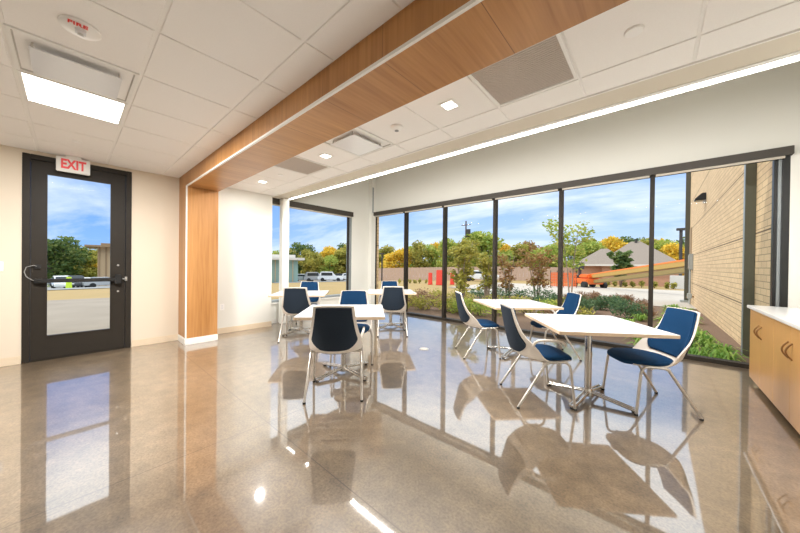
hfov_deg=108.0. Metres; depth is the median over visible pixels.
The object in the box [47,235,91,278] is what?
tree
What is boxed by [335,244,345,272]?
tree
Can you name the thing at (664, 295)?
road
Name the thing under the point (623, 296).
shrub
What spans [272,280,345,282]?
road
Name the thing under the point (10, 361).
baseboard
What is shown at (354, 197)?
wall
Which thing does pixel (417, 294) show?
shrub
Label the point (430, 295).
shrub
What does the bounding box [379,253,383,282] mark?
light pole
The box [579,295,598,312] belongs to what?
shrub
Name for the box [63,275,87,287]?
car
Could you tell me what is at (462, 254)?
slim tree
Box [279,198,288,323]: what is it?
pillar
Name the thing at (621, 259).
slim tree
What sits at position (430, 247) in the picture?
tree
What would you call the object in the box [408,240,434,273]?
tree
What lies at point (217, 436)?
floor
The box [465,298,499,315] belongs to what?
shrub
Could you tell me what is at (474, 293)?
shrub
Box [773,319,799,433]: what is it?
base cabinet
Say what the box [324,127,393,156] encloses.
ceiling vent
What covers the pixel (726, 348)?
clump
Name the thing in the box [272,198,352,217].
roller blind
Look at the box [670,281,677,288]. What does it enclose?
shrub
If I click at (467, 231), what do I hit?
utility pole
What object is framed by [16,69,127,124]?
recessed light
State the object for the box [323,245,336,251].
tree
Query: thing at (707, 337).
clump
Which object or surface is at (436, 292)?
shrub
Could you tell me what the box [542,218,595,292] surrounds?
slim tree
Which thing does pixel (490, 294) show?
shrub
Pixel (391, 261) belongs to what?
tree
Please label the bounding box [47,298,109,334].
plaza
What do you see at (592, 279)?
boom lift
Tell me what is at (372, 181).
pillar
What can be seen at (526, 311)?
shrub
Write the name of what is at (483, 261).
slim tree
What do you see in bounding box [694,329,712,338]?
clump
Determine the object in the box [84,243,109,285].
building
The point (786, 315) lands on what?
countertop
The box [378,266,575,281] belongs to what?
wooden fence
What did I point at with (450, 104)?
recessed light
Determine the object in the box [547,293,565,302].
shrub
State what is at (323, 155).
recessed light
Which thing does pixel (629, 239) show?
tree
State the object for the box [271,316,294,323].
baseboard
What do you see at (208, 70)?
ceiling
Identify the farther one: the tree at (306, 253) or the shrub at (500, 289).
the tree at (306, 253)
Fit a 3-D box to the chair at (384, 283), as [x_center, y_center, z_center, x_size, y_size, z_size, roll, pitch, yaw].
[-0.226,0.791,6.541,0.552,0.906,0.600,1,0,-5]
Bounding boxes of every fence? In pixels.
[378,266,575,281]
[550,270,576,287]
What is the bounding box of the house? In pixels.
[574,239,677,286]
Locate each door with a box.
[21,152,131,363]
[689,227,691,253]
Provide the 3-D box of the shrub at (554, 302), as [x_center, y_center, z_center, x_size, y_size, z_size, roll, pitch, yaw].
[4.289,1.204,8.460,0.810,0.596,0.735,1,0,18]
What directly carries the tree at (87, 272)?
on the lawn
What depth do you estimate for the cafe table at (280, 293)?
5.31 m
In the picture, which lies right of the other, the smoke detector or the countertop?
the countertop
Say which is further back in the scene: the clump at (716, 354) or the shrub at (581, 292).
the shrub at (581, 292)
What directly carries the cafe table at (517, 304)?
on the floor
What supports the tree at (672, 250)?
on the ground
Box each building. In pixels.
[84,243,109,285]
[272,254,304,281]
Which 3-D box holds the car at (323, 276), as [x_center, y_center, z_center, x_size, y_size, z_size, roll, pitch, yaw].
[-12.478,1.814,52.553,4.490,1.730,1.840,1,0,-7]
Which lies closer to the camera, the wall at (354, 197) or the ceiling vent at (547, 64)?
the ceiling vent at (547, 64)
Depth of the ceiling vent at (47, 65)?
2.07 m
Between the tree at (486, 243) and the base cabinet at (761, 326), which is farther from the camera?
the tree at (486, 243)
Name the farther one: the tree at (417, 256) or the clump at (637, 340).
the tree at (417, 256)
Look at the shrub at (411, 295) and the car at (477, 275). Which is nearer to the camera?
the shrub at (411, 295)
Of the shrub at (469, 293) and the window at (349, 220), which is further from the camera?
the shrub at (469, 293)
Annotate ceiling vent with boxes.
[3,23,139,103]
[274,156,330,174]
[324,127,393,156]
[468,33,577,106]
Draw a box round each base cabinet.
[749,309,773,402]
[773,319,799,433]
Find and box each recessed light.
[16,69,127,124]
[286,50,799,199]
[317,153,333,158]
[438,98,460,111]
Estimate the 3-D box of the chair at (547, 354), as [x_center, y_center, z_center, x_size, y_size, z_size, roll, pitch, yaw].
[1.325,0.831,2.869,0.600,0.906,0.560,1,0,3]
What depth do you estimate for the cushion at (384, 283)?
6.79 m
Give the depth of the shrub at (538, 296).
10.32 m
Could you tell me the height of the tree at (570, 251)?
6.943 m
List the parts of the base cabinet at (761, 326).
door, door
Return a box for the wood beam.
[178,0,628,344]
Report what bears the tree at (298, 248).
on the ground
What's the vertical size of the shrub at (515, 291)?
0.717 m
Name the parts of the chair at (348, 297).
seat, leg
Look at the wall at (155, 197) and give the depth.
4.62 m
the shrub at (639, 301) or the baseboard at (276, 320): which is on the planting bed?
the shrub at (639, 301)
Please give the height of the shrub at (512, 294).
0.560 m
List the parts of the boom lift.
boom rail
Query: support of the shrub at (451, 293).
on the planting bed
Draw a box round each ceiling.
[0,0,799,195]
[272,28,799,199]
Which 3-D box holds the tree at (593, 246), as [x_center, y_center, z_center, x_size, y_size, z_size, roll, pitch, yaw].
[36.267,-0.870,54.927,5.601,8.065,5.032,1,0,14]
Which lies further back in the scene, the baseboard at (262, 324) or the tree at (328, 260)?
the tree at (328, 260)
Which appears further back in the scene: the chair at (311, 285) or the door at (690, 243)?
the door at (690, 243)
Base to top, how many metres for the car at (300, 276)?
1.460 m
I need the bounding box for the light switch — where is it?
[0,261,2,270]
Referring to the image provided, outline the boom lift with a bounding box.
[574,259,684,287]
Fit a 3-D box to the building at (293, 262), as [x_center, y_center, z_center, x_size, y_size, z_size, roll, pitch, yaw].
[-22.110,0.449,52.439,8.366,4.977,12.000,1,0,-23]
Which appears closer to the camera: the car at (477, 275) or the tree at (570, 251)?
the car at (477, 275)
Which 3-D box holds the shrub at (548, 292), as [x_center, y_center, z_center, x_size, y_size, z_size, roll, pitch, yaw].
[6.373,1.238,13.005,1.384,0.736,1.152,1,0,15]
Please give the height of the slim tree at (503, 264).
2.173 m
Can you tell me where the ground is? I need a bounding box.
[47,277,683,299]
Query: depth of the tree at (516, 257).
60.81 m
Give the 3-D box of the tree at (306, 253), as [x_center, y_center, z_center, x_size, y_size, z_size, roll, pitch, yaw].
[-25.369,-0.347,79.908,6.096,9.350,6.124,1,0,22]
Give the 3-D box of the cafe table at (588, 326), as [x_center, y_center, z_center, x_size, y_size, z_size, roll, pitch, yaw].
[1.847,0.919,2.852,0.926,0.742,0.926,1,0,6]
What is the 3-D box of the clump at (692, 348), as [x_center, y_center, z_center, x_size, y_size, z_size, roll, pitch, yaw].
[4.670,1.338,4.580,0.574,0.210,0.573,1,0,41]
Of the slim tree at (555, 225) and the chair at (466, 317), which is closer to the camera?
the chair at (466, 317)
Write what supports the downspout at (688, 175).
attached to the brick wall at (716, 224)
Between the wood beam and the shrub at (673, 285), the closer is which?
the wood beam
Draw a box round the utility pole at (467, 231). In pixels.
[461,221,470,237]
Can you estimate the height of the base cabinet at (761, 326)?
0.838 m
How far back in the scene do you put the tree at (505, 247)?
77.62 m
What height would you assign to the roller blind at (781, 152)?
0.128 m
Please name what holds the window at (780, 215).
attached to the wall at (757, 111)
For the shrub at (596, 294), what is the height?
0.607 m
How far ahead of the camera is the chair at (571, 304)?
4.23 m
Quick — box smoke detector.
[391,124,402,131]
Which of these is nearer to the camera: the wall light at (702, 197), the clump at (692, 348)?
the clump at (692, 348)
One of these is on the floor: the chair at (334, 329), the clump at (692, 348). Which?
the chair at (334, 329)
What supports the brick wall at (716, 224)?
on the ground
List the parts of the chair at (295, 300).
leg, leg, panel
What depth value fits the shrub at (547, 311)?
7.22 m
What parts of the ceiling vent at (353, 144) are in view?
plate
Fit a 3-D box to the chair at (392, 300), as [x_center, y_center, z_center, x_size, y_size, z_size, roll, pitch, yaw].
[-0.145,0.799,5.399,0.552,0.906,0.600,1,0,-5]
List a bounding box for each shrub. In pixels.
[378,295,418,307]
[408,294,418,305]
[408,294,441,309]
[415,287,429,296]
[418,293,448,306]
[427,290,447,298]
[432,297,456,311]
[447,289,471,299]
[447,298,473,313]
[463,293,480,308]
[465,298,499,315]
[469,287,483,298]
[478,294,504,298]
[483,286,516,298]
[503,287,534,298]
[503,294,535,300]
[516,296,546,314]
[526,286,557,298]
[529,295,548,302]
[537,298,556,313]
[539,303,578,313]
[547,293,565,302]
[556,304,594,314]
[575,291,594,299]
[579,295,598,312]
[590,290,602,299]
[591,295,612,310]
[606,295,624,306]
[607,298,647,318]
[621,294,635,303]
[629,298,647,306]
[637,302,658,318]
[664,282,669,288]
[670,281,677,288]
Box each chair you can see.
[277,287,311,342]
[290,281,319,326]
[303,306,364,404]
[329,290,372,366]
[377,286,407,336]
[378,281,402,322]
[455,291,500,358]
[499,303,576,410]
[529,292,581,360]
[601,307,703,420]
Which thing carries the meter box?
attached to the brick wall at (716, 224)
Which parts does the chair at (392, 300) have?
panel, leg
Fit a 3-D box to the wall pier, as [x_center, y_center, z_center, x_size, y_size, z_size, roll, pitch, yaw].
[-0.877,-0.726,8.722,0.550,4.500,0.140,1,0,41]
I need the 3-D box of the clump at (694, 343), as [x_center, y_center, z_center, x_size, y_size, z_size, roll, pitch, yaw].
[4.936,1.334,4.935,0.568,0.220,0.584,1,0,4]
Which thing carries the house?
on the ground
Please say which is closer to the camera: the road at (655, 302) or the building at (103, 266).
the road at (655, 302)
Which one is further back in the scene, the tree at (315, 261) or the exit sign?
the tree at (315, 261)
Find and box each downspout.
[680,172,690,302]
[741,163,756,356]
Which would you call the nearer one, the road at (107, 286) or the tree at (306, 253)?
the road at (107, 286)
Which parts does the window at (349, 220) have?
sill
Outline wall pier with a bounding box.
[376,217,378,304]
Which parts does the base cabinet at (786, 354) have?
door, handle, handle, door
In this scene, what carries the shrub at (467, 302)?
on the planting bed
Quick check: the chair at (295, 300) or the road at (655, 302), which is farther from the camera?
the road at (655, 302)
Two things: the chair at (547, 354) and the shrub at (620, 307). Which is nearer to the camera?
the chair at (547, 354)
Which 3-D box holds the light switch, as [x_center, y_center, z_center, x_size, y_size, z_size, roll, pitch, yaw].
[-4.797,-0.002,3.470,0.012,0.116,0.072,1,0,41]
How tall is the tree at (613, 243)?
10.195 m
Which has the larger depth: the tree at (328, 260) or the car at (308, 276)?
the tree at (328, 260)
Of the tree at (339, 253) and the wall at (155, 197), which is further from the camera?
the tree at (339, 253)
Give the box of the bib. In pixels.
[686,293,693,298]
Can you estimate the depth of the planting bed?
7.59 m
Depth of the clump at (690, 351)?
4.33 m
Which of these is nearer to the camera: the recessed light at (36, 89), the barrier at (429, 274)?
the recessed light at (36, 89)
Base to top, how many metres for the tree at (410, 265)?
8.770 m
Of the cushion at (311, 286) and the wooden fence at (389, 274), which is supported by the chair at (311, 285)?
the cushion at (311, 286)
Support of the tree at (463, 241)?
on the ground
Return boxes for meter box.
[688,254,692,303]
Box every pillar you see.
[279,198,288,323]
[368,177,375,304]
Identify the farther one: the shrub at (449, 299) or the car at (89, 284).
the car at (89, 284)
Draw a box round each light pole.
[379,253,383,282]
[670,228,684,288]
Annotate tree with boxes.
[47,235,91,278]
[58,244,92,274]
[64,244,97,276]
[81,249,97,276]
[289,242,315,273]
[297,248,312,273]
[305,251,325,271]
[318,249,335,265]
[318,255,338,272]
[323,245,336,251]
[328,248,345,273]
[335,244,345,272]
[379,244,394,267]
[379,248,413,271]
[398,246,416,275]
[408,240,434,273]
[423,244,441,266]
[430,242,450,259]
[436,238,457,266]
[447,237,480,270]
[447,239,480,297]
[463,231,513,266]
[475,250,499,298]
[497,242,511,258]
[497,254,519,298]
[502,242,532,268]
[514,247,557,296]
[522,240,542,266]
[531,244,557,266]
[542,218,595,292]
[549,245,586,271]
[573,236,597,258]
[581,240,606,257]
[602,235,627,251]
[606,250,633,286]
[620,236,648,242]
[640,238,657,247]
[654,239,684,253]
[659,242,684,275]
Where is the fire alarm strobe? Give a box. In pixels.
[58,15,101,40]
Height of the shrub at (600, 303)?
0.625 m
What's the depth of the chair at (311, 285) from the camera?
6.21 m
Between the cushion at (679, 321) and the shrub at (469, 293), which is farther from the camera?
the shrub at (469, 293)
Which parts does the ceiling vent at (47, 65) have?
plate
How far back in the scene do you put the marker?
38.09 m
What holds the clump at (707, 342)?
on the planting bed
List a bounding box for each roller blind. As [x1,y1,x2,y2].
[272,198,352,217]
[373,145,794,216]
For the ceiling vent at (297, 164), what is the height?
0.014 m
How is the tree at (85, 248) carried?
on the lawn
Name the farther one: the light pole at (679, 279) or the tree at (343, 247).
the tree at (343, 247)
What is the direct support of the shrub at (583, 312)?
on the planting bed
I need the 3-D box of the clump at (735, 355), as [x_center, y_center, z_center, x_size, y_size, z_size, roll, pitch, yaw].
[4.834,1.337,4.298,0.575,0.220,0.628,1,0,41]
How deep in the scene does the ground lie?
22.98 m
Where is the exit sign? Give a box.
[56,155,89,175]
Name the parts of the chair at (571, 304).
seat, leg, leg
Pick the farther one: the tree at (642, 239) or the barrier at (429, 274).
the tree at (642, 239)
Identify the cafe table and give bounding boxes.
[268,291,328,335]
[293,305,384,382]
[368,289,416,328]
[473,299,563,358]
[525,313,679,412]
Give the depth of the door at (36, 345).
3.82 m
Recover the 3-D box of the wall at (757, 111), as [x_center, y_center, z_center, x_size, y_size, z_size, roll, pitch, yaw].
[2.193,-0.649,5.877,7.780,4.050,0.200,1,0,41]
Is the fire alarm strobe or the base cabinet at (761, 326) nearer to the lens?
the fire alarm strobe
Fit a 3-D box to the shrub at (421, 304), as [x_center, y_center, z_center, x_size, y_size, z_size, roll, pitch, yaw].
[0.756,1.146,9.178,1.048,0.617,0.932,1,0,-26]
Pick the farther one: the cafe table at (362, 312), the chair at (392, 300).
the chair at (392, 300)
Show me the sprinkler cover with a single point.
(635, 30)
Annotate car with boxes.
[51,275,73,287]
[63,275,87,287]
[82,277,109,286]
[298,274,313,280]
[303,272,325,280]
[318,272,343,280]
[466,270,499,280]
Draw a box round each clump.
[620,338,641,345]
[628,313,647,320]
[687,348,709,356]
[690,345,713,355]
[691,340,710,348]
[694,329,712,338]
[695,334,720,345]
[695,340,734,353]
[697,351,729,359]
[708,343,749,353]
[708,348,748,361]
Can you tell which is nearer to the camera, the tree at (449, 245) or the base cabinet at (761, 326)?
the base cabinet at (761, 326)
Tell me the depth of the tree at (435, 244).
64.85 m
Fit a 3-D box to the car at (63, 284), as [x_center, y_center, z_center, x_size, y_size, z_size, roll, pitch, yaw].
[-46.997,2.174,40.450,4.490,1.730,1.840,1,0,36]
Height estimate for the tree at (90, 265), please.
9.854 m
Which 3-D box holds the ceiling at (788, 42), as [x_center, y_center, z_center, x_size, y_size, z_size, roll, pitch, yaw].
[0.222,-2.039,3.758,7.980,1.292,0.395,1,0,41]
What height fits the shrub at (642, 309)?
0.642 m
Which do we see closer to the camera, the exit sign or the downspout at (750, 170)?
the exit sign
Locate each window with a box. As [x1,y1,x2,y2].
[271,205,351,304]
[375,156,790,368]
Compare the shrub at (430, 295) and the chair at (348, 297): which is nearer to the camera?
the chair at (348, 297)
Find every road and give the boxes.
[47,285,109,289]
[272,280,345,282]
[453,283,683,301]
[465,290,695,308]
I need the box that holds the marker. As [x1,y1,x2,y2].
[65,277,71,287]
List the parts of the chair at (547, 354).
leg, panel, leg, leg, seat, arm, leg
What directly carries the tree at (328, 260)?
on the ground
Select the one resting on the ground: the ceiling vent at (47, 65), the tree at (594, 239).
the tree at (594, 239)
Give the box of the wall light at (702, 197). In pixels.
[694,192,705,202]
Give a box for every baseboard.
[0,334,177,366]
[217,321,271,333]
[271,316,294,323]
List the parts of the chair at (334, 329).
leg, leg, panel, leg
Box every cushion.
[301,282,318,301]
[340,291,366,321]
[380,281,396,296]
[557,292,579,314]
[647,307,696,357]
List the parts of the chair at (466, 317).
leg, panel, leg, seat, leg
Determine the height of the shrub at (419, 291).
0.621 m
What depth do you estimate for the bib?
11.91 m
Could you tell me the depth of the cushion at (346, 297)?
4.18 m
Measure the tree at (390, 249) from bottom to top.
8.602 m
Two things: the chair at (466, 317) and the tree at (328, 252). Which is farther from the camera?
the tree at (328, 252)
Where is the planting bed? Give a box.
[378,296,749,362]
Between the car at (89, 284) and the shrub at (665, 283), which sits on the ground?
the shrub at (665, 283)
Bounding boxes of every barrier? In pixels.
[428,273,431,284]
[436,270,441,284]
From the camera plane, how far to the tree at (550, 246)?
56.04 m
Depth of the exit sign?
3.83 m
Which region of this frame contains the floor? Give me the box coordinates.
[0,313,799,532]
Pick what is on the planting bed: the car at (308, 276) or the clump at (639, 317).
the clump at (639, 317)
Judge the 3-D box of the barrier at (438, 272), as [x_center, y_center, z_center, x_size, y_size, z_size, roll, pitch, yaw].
[3.600,1.002,26.259,0.660,1.350,0.360,1,0,21]
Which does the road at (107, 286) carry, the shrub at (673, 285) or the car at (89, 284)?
the car at (89, 284)
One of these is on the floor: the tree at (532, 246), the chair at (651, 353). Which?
the chair at (651, 353)
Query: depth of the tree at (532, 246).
67.40 m
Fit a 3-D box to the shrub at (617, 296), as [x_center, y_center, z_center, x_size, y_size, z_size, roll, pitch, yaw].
[7.741,1.302,10.528,0.704,0.630,0.711,1,0,41]
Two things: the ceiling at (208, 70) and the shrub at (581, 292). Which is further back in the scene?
the shrub at (581, 292)
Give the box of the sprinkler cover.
[624,24,643,37]
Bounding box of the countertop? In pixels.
[747,305,799,329]
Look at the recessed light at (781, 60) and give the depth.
2.52 m
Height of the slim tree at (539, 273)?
2.555 m
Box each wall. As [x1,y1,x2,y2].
[0,145,271,358]
[271,179,368,318]
[376,61,799,307]
[690,161,771,344]
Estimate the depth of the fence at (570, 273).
25.68 m

